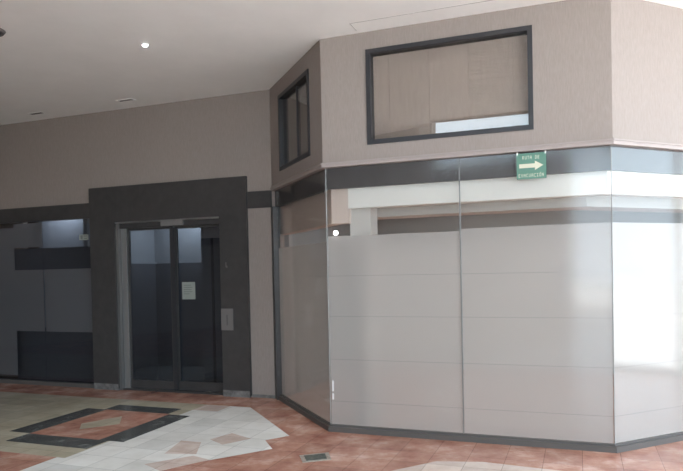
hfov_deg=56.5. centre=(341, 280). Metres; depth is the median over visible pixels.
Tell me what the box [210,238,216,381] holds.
trim
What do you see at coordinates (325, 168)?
trim
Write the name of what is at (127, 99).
ceiling vent
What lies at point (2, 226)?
wall
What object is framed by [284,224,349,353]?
wall
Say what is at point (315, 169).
trim
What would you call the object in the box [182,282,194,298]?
paper notice
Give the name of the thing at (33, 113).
ceiling vent
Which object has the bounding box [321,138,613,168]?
trim
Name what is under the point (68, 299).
glass panel
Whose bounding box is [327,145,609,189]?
trim
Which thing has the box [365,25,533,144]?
window
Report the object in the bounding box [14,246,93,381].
wall
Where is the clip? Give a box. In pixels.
[332,381,333,399]
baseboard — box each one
[0,378,93,387]
[252,394,274,398]
[279,394,330,431]
[328,424,616,452]
[615,431,682,452]
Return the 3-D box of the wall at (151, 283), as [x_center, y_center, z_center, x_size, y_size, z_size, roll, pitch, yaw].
[-1.761,0.522,9.361,3.346,1.600,1.372,-1,1,0]
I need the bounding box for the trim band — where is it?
[348,145,682,208]
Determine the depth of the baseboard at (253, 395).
7.27 m
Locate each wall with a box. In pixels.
[0,90,284,396]
[0,223,27,376]
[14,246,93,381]
[39,219,83,327]
[83,219,156,263]
[131,262,203,370]
[154,228,200,263]
[269,40,322,189]
[279,189,350,234]
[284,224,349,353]
[320,0,612,162]
[377,210,682,368]
[611,0,682,150]
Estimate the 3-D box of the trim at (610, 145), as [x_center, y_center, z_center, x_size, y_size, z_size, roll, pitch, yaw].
[2.078,0.118,4.871,0.007,2.302,0.007,-1,1,0]
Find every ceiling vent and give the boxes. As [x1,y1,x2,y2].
[27,112,45,114]
[115,98,134,102]
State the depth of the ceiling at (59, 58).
5.60 m
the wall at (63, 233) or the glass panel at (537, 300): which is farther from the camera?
the wall at (63, 233)
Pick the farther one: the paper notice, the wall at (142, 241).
the wall at (142, 241)
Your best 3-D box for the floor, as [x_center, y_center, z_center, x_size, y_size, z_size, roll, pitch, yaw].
[-1.537,1.538,1.027,15.539,0.156,22.400,-1,1,0]
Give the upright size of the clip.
0.170 m
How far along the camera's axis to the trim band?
5.20 m
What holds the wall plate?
attached to the door
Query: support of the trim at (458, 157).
attached to the wall at (572, 55)
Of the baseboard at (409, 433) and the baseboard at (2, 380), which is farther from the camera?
the baseboard at (2, 380)
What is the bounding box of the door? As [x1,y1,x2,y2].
[88,176,251,397]
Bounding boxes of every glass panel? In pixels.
[0,221,44,374]
[45,218,91,331]
[279,242,331,423]
[328,231,462,432]
[461,168,613,443]
[611,222,682,443]
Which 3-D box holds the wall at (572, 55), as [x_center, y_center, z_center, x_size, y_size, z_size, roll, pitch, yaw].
[0.960,-1.590,5.299,2.372,1.126,0.160,-1,1,21]
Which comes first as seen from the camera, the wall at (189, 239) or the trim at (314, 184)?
the trim at (314, 184)
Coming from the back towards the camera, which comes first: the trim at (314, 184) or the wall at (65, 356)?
the wall at (65, 356)
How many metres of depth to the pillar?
5.71 m
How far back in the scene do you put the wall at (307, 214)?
6.12 m
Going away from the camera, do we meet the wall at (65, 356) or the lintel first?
the lintel
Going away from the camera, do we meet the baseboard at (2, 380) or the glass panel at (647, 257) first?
the glass panel at (647, 257)
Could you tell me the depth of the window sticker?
8.15 m
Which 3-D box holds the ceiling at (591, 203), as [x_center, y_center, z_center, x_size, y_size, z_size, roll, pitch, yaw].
[3.005,-0.870,6.145,5.781,0.432,1.317,-1,1,-10]
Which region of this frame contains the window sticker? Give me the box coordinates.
[79,234,88,239]
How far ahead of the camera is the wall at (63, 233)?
9.27 m
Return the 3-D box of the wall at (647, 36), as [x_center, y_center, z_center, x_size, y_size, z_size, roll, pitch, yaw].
[3.966,-1.663,5.769,4.300,1.126,0.160,-2,1,-24]
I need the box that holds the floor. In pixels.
[0,365,682,470]
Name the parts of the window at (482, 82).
blind panel, blind panel, blind panel, blind panel, blind panel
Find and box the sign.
[516,150,546,179]
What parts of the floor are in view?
lid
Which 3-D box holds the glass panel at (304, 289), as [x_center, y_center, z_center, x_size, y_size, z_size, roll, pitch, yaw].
[-0.405,0.142,6.416,0.010,2.297,1.547,-2,1,-22]
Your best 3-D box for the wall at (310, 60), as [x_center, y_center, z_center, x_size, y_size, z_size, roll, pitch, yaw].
[-0.428,-1.581,6.466,0.160,1.126,1.718,-2,1,-22]
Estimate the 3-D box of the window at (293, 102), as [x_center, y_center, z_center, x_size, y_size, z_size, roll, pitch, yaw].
[-0.428,-1.576,6.409,0.142,0.802,0.980,-2,1,-22]
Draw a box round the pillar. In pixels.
[350,208,377,235]
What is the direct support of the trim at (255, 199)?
attached to the wall at (53, 161)
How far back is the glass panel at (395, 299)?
5.49 m
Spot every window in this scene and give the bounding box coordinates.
[277,69,310,170]
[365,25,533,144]
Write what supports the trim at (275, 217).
attached to the wall at (53, 161)
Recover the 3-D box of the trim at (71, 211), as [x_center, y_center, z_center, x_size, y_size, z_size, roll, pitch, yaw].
[-6.089,-0.844,9.193,6.253,0.191,0.072,-1,1,21]
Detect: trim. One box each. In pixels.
[0,203,88,223]
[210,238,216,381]
[247,190,271,208]
[270,163,324,190]
[271,206,281,399]
[275,169,327,206]
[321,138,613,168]
[325,168,330,421]
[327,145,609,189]
[349,0,491,30]
[458,157,464,433]
[608,146,682,174]
[610,145,614,442]
[611,138,682,150]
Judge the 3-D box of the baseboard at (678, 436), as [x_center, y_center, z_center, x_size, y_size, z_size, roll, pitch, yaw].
[4.049,1.231,5.774,4.300,0.060,0.060,-2,1,-24]
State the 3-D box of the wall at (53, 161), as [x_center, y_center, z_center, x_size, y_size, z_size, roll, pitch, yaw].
[-4.833,-0.346,8.795,8.870,3.488,0.160,-1,1,21]
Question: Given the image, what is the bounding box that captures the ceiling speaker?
[0,28,5,36]
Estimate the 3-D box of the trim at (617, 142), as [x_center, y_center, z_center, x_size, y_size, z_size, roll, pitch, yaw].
[3.991,-1.110,5.738,4.310,0.040,0.124,-2,1,-24]
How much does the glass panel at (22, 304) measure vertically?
2.116 m
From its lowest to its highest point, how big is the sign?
0.214 m
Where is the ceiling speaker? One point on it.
(2, 32)
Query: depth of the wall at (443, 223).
8.73 m
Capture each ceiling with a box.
[0,0,682,124]
[376,196,682,219]
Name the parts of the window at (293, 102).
blind panel, blind panel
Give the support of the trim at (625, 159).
attached to the wall at (647, 36)
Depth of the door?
7.73 m
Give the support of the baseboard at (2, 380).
attached to the wall at (53, 161)
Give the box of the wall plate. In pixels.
[221,309,233,329]
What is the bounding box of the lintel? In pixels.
[201,227,218,237]
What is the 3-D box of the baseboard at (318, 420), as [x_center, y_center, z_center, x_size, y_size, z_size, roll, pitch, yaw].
[-0.394,1.315,6.452,0.060,0.060,1.618,-2,1,-22]

